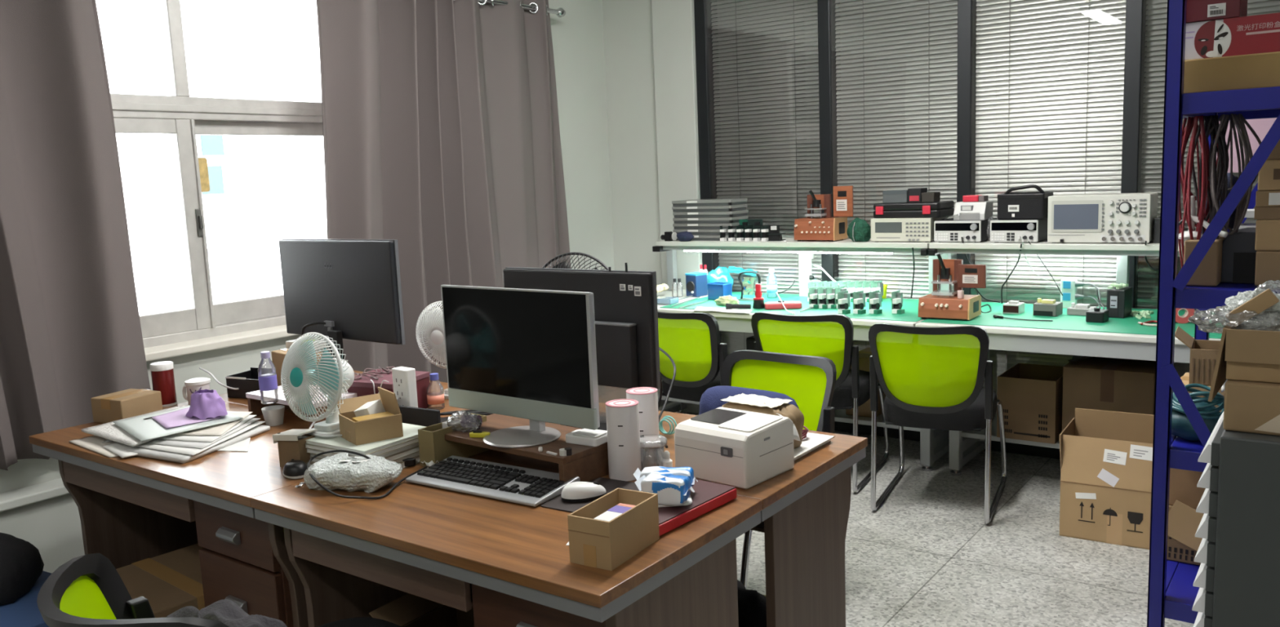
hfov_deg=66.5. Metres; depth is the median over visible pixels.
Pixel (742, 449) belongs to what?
printer
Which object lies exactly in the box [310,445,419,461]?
catalogue
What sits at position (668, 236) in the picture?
clamp
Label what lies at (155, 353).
window sill
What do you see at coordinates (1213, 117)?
lead
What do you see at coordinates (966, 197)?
box
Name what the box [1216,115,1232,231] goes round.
lead
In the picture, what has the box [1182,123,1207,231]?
lead
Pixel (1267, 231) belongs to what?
carton
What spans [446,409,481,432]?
plastic bag
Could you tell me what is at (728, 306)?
torch
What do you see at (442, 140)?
curtain
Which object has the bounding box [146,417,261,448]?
paper sheet
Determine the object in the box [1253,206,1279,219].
carton
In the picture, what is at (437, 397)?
water bottle
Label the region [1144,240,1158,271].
cable
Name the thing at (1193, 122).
lead
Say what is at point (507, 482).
keyboard
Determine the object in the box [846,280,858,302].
board
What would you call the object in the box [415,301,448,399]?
desk fan
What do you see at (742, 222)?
board
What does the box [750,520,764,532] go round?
seat
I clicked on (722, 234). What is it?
board
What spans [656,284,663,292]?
ball
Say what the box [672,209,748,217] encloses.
tray
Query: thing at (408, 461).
plug
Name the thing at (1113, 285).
terminal
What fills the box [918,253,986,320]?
test jig
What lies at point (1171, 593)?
storage rack
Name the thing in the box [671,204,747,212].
tray
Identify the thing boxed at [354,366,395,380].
wire
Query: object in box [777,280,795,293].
cable
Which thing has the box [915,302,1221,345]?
countertop
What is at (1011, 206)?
instrument case
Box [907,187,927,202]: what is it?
meter box
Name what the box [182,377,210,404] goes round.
mug
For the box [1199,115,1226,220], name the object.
lead
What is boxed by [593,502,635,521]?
box
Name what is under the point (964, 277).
print
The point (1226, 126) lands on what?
lead
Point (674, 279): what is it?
bottle
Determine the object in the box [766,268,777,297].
water bottle
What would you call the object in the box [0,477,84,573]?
trim
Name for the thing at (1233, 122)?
lead
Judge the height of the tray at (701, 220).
0.032 m
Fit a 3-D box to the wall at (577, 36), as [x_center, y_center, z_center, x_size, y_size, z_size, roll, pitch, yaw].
[-1.958,-0.504,4.244,0.240,3.000,11.400,3,10,36]
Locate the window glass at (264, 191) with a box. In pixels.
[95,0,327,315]
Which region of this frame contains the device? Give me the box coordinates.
[953,200,993,220]
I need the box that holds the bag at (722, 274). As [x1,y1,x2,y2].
[706,266,733,285]
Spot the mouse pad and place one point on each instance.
(556, 503)
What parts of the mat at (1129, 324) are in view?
power strip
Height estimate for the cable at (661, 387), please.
0.243 m
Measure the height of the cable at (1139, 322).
0.010 m
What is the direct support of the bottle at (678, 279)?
on the workbench at (934, 444)
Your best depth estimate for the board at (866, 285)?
5.22 m
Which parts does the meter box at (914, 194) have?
lid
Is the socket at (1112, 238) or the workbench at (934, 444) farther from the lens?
the workbench at (934, 444)
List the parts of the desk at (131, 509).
panel, handle, handle, drawer, drawer, panel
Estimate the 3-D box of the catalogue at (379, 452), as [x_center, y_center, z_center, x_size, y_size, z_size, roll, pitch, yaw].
[-0.759,0.346,2.700,0.300,0.012,0.255,3,10,33]
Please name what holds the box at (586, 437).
on the monitor stand at (588, 463)
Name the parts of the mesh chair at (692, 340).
seat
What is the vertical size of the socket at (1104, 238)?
0.032 m
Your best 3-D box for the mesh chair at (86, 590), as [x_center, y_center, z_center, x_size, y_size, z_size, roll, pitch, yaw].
[-0.727,0.858,2.033,0.548,0.819,0.838,5,11,41]
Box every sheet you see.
[136,420,265,455]
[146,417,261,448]
[151,406,221,428]
[155,414,256,442]
[174,405,252,435]
[728,266,757,276]
[793,432,834,458]
[794,440,831,460]
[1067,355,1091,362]
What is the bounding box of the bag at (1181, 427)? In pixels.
[1171,383,1224,440]
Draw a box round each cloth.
[185,389,227,419]
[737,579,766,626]
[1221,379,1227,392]
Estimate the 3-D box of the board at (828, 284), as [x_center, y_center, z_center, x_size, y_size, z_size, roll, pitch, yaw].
[1.041,-0.119,5.285,0.091,0.105,0.052,-8,10,-33]
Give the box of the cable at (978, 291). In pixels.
[975,288,999,302]
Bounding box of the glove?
[714,295,739,306]
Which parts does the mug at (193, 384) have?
handle, lid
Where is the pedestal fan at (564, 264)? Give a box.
[542,252,608,270]
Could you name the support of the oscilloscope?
on the shelf at (1122, 251)
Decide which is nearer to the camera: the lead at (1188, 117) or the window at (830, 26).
the lead at (1188, 117)
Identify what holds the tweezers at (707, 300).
on the mat at (910, 306)
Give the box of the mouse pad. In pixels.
[541,476,640,512]
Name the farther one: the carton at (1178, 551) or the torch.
the torch
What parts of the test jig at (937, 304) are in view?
post, guide rod, lever, press plate, plate, guide rod, post, meter panel, panel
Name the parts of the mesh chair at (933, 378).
leg, frame, seat, leg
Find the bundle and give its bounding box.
[846,217,871,241]
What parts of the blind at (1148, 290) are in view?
ladder cord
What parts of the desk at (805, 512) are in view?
cyan coil, panel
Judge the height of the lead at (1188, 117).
0.468 m
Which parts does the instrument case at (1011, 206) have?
handle, lid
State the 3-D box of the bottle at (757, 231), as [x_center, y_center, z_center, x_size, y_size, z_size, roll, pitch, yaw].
[0.663,-0.448,5.433,0.029,0.085,0.096,3,10,36]
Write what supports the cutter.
on the monitor stand at (588, 463)
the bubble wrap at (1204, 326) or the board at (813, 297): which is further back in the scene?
the board at (813, 297)
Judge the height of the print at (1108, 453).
0.027 m
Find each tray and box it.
[62,461,195,522]
[290,528,472,611]
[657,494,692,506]
[671,198,747,206]
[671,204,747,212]
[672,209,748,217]
[672,215,748,223]
[672,222,739,229]
[672,228,736,235]
[675,234,736,240]
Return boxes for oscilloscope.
[1047,192,1157,244]
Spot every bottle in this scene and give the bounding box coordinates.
[257,351,278,404]
[426,373,444,409]
[662,450,672,466]
[671,278,678,297]
[676,278,683,297]
[698,264,703,271]
[702,264,707,275]
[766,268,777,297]
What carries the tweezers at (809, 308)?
on the mat at (910, 306)
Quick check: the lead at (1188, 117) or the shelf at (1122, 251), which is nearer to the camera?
the lead at (1188, 117)
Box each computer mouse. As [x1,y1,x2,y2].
[283,458,306,478]
[560,481,606,502]
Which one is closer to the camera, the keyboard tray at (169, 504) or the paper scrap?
the paper scrap
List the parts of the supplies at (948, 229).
panel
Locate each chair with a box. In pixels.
[0,570,52,626]
[36,552,401,626]
[657,311,727,401]
[721,349,836,588]
[751,311,888,493]
[868,323,1006,524]
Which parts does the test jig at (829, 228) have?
post, guide rod, press plate, lever, plate, guide rod, post, panel, meter panel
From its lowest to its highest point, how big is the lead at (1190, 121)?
0.463 m
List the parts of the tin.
lid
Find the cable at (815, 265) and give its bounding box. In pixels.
[813,264,839,284]
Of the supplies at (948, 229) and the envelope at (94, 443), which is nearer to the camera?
the envelope at (94, 443)
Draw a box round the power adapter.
[1085,288,1108,323]
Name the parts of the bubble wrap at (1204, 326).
card strip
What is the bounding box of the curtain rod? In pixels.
[477,0,565,17]
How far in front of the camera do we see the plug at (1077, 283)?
4.63 m
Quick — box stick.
[546,450,557,455]
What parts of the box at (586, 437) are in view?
lid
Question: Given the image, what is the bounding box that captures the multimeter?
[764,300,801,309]
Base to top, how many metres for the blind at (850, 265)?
2.876 m
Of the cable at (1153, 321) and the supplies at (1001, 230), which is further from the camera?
the supplies at (1001, 230)
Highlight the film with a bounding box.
[1193,308,1237,328]
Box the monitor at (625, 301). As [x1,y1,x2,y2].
[502,262,660,430]
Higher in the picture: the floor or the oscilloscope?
the oscilloscope
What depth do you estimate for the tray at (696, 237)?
5.61 m
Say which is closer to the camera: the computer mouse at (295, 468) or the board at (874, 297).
the computer mouse at (295, 468)
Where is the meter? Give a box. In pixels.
[1002,300,1024,314]
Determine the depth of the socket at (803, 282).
5.52 m
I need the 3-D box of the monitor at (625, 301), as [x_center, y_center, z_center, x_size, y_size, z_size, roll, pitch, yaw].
[-0.210,0.088,3.043,0.596,0.498,0.180,3,10,36]
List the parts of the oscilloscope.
screen frame, knob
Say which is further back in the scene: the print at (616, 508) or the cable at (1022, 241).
the cable at (1022, 241)
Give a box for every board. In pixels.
[720,226,726,240]
[728,226,735,240]
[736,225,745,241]
[737,219,747,226]
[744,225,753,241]
[747,219,762,226]
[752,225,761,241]
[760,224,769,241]
[766,225,786,240]
[807,280,819,302]
[808,286,818,308]
[815,280,826,287]
[817,286,827,308]
[822,280,834,287]
[826,286,836,308]
[831,280,842,287]
[835,285,846,308]
[837,290,850,314]
[839,280,850,290]
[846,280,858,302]
[853,290,866,314]
[854,280,866,292]
[862,280,874,302]
[868,290,882,314]
[870,280,883,301]
[891,289,904,314]
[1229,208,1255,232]
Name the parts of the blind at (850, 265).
ladder cord, ladder cord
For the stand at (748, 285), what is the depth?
5.46 m
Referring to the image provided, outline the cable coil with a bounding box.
[801,425,808,439]
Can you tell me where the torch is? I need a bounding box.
[725,303,751,309]
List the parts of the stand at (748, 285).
arm, plate, arm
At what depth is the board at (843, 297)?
4.83 m
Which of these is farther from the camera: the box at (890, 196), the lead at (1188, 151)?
the box at (890, 196)
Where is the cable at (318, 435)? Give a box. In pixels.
[309,413,342,436]
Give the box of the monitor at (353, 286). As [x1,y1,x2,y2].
[278,239,405,359]
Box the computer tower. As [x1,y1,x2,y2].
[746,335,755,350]
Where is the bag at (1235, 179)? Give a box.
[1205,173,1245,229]
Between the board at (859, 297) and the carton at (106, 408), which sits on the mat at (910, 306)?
the board at (859, 297)
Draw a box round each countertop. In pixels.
[657,288,929,326]
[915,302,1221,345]
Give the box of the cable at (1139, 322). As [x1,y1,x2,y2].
[1137,321,1156,326]
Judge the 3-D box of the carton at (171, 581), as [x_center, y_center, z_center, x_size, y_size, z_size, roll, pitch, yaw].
[-1.423,0.982,3.004,0.441,0.361,0.400,4,10,40]
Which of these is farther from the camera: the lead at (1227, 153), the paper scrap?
the lead at (1227, 153)
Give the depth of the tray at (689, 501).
2.15 m
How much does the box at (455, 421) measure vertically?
0.030 m
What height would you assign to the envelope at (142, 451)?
0.014 m
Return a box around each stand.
[245,384,357,428]
[431,413,608,482]
[737,271,764,301]
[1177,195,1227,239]
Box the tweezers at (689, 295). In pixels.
[678,295,693,300]
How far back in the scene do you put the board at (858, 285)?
5.23 m
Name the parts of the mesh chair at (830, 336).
frame, seat, leg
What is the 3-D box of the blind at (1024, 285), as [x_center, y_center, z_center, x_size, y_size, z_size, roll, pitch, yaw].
[2.031,-0.758,4.870,0.706,2.877,0.036,3,10,36]
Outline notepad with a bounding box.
[103,441,137,457]
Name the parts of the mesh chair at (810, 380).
leg, frame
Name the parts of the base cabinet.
pull, pull, pull, pull, pull, pull, pull, drawer, drawer, drawer, pull, drawer, drawer, drawer, drawer, drawer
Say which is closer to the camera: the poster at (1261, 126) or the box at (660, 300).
the poster at (1261, 126)
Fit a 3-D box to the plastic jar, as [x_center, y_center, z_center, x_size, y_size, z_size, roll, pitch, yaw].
[0.025,0.362,2.491,0.092,0.090,0.084,-6,9,-23]
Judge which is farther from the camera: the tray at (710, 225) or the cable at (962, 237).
the tray at (710, 225)
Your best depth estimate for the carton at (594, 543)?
1.93 m
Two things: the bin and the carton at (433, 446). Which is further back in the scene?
the bin
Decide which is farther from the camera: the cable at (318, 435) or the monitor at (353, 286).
the monitor at (353, 286)
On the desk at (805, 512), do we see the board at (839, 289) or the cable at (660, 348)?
the cable at (660, 348)
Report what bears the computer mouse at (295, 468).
on the desk at (131, 509)
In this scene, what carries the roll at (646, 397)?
on the desk at (805, 512)
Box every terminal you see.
[1107,282,1128,288]
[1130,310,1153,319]
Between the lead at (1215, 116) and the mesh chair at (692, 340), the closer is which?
the lead at (1215, 116)
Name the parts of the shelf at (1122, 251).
post, rail, post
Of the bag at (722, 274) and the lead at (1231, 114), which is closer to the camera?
the lead at (1231, 114)
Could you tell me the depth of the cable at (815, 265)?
5.37 m
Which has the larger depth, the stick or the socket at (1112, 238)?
the socket at (1112, 238)
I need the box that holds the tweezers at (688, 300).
[671,296,700,306]
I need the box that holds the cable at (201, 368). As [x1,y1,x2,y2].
[199,367,239,389]
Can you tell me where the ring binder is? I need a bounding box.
[657,479,737,535]
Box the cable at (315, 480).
[306,449,427,498]
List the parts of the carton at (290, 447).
lid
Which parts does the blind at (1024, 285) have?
ladder cord, ladder cord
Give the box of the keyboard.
[405,455,580,506]
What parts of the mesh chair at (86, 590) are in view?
frame, seat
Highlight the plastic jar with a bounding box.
[640,434,666,470]
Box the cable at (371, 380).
[370,379,388,394]
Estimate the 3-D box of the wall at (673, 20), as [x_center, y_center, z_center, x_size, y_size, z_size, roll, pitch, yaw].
[0.245,-0.852,6.078,0.294,3.000,0.050,3,10,36]
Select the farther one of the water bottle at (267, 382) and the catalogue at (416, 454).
the water bottle at (267, 382)
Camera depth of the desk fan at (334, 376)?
2.62 m
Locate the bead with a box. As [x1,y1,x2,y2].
[537,446,542,452]
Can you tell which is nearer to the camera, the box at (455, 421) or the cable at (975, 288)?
the box at (455, 421)
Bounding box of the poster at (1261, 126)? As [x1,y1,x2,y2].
[1216,117,1276,173]
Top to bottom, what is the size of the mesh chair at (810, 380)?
0.849 m
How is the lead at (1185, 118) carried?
hanging from the storage rack
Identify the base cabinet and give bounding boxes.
[1191,411,1279,626]
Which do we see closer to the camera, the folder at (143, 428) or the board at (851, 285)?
the folder at (143, 428)
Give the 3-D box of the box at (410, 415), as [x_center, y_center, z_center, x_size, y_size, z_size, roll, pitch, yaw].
[-0.668,0.320,2.964,0.260,0.100,0.120,2,9,31]
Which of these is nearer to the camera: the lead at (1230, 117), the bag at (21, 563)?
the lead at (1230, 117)
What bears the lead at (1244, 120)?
hanging from the storage rack
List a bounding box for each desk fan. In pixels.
[280,332,354,438]
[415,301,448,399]
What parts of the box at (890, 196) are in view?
lid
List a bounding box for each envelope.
[68,435,118,457]
[80,405,178,446]
[124,424,270,463]
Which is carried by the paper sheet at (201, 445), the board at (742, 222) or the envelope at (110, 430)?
the envelope at (110, 430)
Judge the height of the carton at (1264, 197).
0.042 m
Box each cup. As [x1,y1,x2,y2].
[261,404,284,426]
[882,284,887,298]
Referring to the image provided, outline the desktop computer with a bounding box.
[440,284,599,448]
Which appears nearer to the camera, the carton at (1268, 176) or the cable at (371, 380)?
the carton at (1268, 176)
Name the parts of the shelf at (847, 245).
post, led strip, rail, post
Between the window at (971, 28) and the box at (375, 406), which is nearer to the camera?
the box at (375, 406)
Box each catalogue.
[297,422,426,454]
[304,437,418,456]
[306,441,418,457]
[306,455,420,468]
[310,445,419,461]
[310,451,419,462]
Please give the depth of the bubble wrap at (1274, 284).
1.34 m
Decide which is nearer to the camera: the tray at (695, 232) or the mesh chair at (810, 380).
the mesh chair at (810, 380)
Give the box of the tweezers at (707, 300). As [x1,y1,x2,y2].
[678,299,707,308]
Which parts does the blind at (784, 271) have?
ladder cord, ladder cord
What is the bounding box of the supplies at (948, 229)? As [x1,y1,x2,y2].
[933,217,996,242]
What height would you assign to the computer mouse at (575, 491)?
0.039 m
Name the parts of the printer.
lid panel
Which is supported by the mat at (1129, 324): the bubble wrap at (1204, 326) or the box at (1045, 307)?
the box at (1045, 307)
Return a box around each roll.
[460,414,482,427]
[605,399,641,480]
[626,386,659,441]
[1175,307,1195,323]
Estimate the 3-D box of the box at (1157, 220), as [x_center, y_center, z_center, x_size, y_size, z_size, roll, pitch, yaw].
[2.308,-0.371,4.303,0.052,0.112,0.164,3,10,36]
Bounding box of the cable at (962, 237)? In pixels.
[961,236,970,264]
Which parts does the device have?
display frame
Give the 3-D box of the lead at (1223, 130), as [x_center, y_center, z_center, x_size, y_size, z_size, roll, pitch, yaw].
[1.610,-0.377,2.716,0.019,0.345,0.055,-6,9,-22]
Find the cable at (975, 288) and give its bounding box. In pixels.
[974,288,991,312]
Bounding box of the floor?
[658,366,1194,626]
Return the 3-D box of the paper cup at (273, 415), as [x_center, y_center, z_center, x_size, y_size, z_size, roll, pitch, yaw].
[-1.194,0.334,3.180,0.072,0.055,0.072,3,10,36]
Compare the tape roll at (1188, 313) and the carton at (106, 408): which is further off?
the tape roll at (1188, 313)
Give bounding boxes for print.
[607,505,631,513]
[635,288,639,294]
[837,202,845,208]
[964,276,975,282]
[1106,453,1119,460]
[1133,448,1147,456]
[1194,20,1231,58]
[1222,13,1279,57]
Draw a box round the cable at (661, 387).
[657,371,662,410]
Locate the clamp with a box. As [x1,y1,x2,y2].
[660,231,676,241]
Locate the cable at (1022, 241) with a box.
[1022,240,1053,283]
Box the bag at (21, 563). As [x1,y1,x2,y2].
[0,532,44,605]
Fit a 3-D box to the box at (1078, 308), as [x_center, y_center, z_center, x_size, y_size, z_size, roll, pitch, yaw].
[2.038,-0.023,4.497,0.106,0.051,0.101,4,10,39]
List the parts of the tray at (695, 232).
lid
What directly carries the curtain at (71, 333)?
hanging from the curtain rod
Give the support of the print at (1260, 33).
attached to the box at (1260, 33)
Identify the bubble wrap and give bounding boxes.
[1188,288,1279,333]
[1218,288,1279,331]
[1254,280,1279,293]
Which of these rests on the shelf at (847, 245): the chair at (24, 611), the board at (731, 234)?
the board at (731, 234)
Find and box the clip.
[993,315,1053,321]
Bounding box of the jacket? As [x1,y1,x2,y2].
[166,599,287,626]
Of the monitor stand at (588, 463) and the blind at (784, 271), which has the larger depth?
the blind at (784, 271)
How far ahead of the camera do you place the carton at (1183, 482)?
3.02 m
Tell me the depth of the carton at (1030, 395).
4.55 m
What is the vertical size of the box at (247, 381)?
0.090 m
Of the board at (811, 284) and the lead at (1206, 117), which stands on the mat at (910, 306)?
the board at (811, 284)
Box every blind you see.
[711,0,822,355]
[835,0,957,351]
[974,0,1126,413]
[1137,0,1279,377]
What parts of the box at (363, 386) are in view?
lid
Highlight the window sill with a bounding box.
[144,324,297,361]
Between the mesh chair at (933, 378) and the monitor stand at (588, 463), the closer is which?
the monitor stand at (588, 463)
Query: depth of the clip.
4.40 m
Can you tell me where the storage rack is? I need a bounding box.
[1146,0,1279,626]
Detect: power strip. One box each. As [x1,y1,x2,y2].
[391,366,417,407]
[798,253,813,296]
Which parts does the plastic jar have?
lid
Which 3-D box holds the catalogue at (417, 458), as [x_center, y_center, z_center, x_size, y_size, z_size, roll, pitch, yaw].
[-0.762,0.402,2.704,0.300,0.018,0.255,3,10,36]
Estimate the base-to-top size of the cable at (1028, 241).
0.260 m
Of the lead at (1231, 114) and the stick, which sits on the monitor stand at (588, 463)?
the stick
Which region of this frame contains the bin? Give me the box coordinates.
[706,281,732,299]
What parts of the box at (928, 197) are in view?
lid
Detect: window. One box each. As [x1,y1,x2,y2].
[110,0,323,347]
[804,0,1279,306]
[830,26,834,279]
[970,28,972,195]
[1133,0,1143,307]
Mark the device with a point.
(968, 211)
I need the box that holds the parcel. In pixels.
[720,393,804,448]
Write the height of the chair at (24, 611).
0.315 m
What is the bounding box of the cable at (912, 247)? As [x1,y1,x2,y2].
[911,247,915,297]
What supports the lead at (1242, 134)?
hanging from the storage rack
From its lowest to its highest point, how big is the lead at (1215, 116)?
0.344 m
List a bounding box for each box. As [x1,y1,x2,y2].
[225,367,272,398]
[285,338,326,350]
[346,368,430,408]
[351,411,394,422]
[353,399,385,417]
[398,404,448,426]
[441,418,460,428]
[565,428,607,446]
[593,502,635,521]
[657,296,678,304]
[684,271,707,297]
[882,190,908,203]
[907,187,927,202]
[921,191,940,202]
[962,195,988,201]
[1032,297,1062,316]
[1066,302,1097,315]
[1106,286,1132,318]
[1153,216,1159,243]
[1184,13,1279,60]
[1186,0,1247,23]
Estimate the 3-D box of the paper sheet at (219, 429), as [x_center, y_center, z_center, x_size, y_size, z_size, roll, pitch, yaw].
[-1.390,0.340,3.148,0.255,0.009,0.470,-4,8,-13]
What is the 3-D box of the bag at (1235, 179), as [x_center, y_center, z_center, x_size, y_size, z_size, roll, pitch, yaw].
[1.688,-0.327,2.827,0.122,0.162,0.116,-3,8,-8]
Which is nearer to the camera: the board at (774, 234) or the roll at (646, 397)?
the roll at (646, 397)
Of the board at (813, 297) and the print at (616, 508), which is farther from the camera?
the board at (813, 297)
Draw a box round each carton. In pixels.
[90,388,162,422]
[115,542,204,617]
[271,348,322,386]
[272,428,317,466]
[337,386,403,445]
[368,593,474,626]
[417,413,488,466]
[567,488,659,570]
[845,346,885,417]
[996,363,1062,444]
[1059,408,1153,549]
[1062,356,1155,431]
[1166,504,1204,564]
[1168,467,1205,508]
[1168,499,1203,551]
[1174,326,1220,385]
[1180,372,1224,412]
[1183,51,1279,93]
[1183,235,1225,286]
[1208,322,1279,401]
[1222,379,1279,435]
[1226,360,1279,382]
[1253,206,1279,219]
[1254,219,1279,250]
[1254,250,1279,286]
[1255,190,1279,206]
[1257,159,1279,191]
[1266,139,1279,159]
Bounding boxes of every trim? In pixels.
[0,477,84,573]
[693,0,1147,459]
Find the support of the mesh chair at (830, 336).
on the floor
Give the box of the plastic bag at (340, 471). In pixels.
[294,452,402,493]
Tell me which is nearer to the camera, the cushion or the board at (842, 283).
the cushion
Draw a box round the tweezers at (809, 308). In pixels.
[800,306,813,311]
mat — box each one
[659,291,926,321]
[921,279,1222,338]
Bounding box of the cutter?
[469,430,490,437]
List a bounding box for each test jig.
[794,186,853,241]
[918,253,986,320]
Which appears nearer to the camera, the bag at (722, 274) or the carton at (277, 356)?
the carton at (277, 356)
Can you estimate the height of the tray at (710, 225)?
0.032 m
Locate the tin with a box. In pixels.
[149,360,177,407]
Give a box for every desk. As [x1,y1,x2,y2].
[28,401,309,626]
[218,370,468,417]
[250,449,762,626]
[488,402,867,626]
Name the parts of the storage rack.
shelf plate, shelf plate, shelf plate, shelf plate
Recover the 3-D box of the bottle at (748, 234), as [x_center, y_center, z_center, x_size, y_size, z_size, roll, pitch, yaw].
[0.621,-0.450,5.464,0.029,0.085,0.096,3,10,36]
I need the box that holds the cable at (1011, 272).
[1000,243,1022,303]
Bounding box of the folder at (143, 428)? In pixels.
[113,404,243,440]
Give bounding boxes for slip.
[217,437,250,452]
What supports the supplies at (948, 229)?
on the shelf at (1122, 251)
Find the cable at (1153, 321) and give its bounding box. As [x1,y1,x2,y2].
[1140,320,1176,324]
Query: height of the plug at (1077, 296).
0.107 m
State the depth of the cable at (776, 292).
5.01 m
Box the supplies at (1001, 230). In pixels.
[990,218,1048,242]
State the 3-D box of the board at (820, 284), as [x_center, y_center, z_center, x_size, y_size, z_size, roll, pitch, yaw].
[1.000,-0.119,5.298,0.091,0.105,0.052,-8,10,-33]
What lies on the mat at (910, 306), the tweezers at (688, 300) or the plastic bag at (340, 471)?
the tweezers at (688, 300)
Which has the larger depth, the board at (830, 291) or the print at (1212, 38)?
the board at (830, 291)
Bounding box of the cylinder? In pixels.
[957,290,964,298]
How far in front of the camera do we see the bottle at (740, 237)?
5.47 m
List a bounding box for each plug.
[402,457,415,466]
[808,275,822,281]
[1075,280,1101,305]
[1075,293,1100,309]
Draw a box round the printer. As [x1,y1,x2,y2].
[674,406,794,488]
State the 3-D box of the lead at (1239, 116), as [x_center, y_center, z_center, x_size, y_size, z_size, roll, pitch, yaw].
[1.625,-0.381,2.683,0.106,0.330,0.036,3,10,36]
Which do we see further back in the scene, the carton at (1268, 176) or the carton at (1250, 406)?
the carton at (1268, 176)
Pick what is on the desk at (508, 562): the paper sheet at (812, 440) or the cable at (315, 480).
the cable at (315, 480)
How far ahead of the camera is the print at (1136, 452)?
3.77 m
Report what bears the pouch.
on the shelf at (847, 245)
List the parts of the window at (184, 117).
sash, pane, sash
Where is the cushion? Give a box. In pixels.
[698,385,799,414]
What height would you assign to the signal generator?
0.120 m
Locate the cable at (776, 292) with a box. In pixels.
[776,292,795,314]
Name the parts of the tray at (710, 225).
lid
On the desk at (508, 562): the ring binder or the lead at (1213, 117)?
the ring binder
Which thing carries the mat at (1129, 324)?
on the workbench at (964, 446)
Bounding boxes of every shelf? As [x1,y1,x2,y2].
[652,237,937,293]
[657,388,936,431]
[928,239,1187,293]
[961,413,1059,448]
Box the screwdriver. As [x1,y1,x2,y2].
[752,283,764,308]
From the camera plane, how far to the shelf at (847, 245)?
5.24 m
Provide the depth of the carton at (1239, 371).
1.26 m
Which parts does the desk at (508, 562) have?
panel, handle, drawer, panel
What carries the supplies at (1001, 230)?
on the shelf at (1122, 251)
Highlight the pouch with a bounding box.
[676,231,693,241]
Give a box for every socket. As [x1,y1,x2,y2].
[800,267,806,275]
[800,279,806,286]
[1100,235,1108,242]
[1108,235,1117,242]
[1117,235,1126,242]
[1126,235,1135,242]
[1136,235,1145,242]
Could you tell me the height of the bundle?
0.124 m
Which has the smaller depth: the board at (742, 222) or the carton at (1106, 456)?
the carton at (1106, 456)
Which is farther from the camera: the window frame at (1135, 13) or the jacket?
the window frame at (1135, 13)
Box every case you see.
[873,200,954,217]
[997,184,1053,219]
[1220,227,1257,283]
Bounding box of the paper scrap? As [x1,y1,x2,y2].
[420,460,438,466]
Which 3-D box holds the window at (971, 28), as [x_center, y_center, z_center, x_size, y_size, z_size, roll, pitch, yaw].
[1.996,-0.748,4.821,0.712,2.880,0.006,3,10,36]
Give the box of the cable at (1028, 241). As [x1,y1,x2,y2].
[1028,240,1062,295]
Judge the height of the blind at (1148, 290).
2.876 m
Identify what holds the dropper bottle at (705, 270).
on the workbench at (934, 444)
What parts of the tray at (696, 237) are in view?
lid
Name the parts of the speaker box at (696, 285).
lid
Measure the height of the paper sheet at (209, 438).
0.010 m
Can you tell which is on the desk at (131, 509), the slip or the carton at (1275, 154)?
the slip
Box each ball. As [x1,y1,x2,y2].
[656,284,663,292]
[661,283,668,290]
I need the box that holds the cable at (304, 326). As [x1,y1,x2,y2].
[301,321,325,335]
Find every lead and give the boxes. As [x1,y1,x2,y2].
[1177,116,1199,267]
[1177,117,1210,274]
[1178,117,1209,248]
[1180,116,1205,226]
[1180,116,1209,198]
[1180,126,1218,200]
[1181,115,1208,260]
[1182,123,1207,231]
[1186,115,1205,239]
[1186,115,1227,239]
[1191,120,1223,221]
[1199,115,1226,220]
[1200,113,1249,190]
[1200,115,1229,222]
[1200,123,1219,184]
[1201,115,1216,234]
[1205,115,1222,223]
[1208,115,1226,206]
[1209,113,1253,235]
[1211,113,1247,211]
[1214,119,1241,230]
[1215,115,1249,201]
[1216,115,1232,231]
[1217,120,1244,232]
[1219,114,1261,208]
[1224,121,1248,231]
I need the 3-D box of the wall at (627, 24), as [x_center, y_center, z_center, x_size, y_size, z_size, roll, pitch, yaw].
[0.146,-0.877,6.291,0.716,3.000,0.180,3,10,36]
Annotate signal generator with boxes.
[871,216,947,242]
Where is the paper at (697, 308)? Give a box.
[693,306,751,313]
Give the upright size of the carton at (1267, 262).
0.095 m
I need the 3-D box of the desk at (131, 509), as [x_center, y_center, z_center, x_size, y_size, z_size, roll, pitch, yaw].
[-1.283,0.763,3.087,1.255,0.760,0.604,3,10,36]
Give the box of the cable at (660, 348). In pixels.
[658,346,675,448]
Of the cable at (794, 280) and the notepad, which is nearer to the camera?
the notepad
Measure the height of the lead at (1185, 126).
0.237 m
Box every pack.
[633,466,697,486]
[634,472,694,505]
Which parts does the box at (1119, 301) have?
frame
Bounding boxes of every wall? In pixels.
[0,0,806,493]
[602,0,666,407]
[651,0,702,413]
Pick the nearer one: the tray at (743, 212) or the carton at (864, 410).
the carton at (864, 410)
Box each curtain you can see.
[0,0,150,470]
[315,0,571,382]
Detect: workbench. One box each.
[657,288,949,471]
[915,302,1221,475]
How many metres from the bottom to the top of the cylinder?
0.036 m

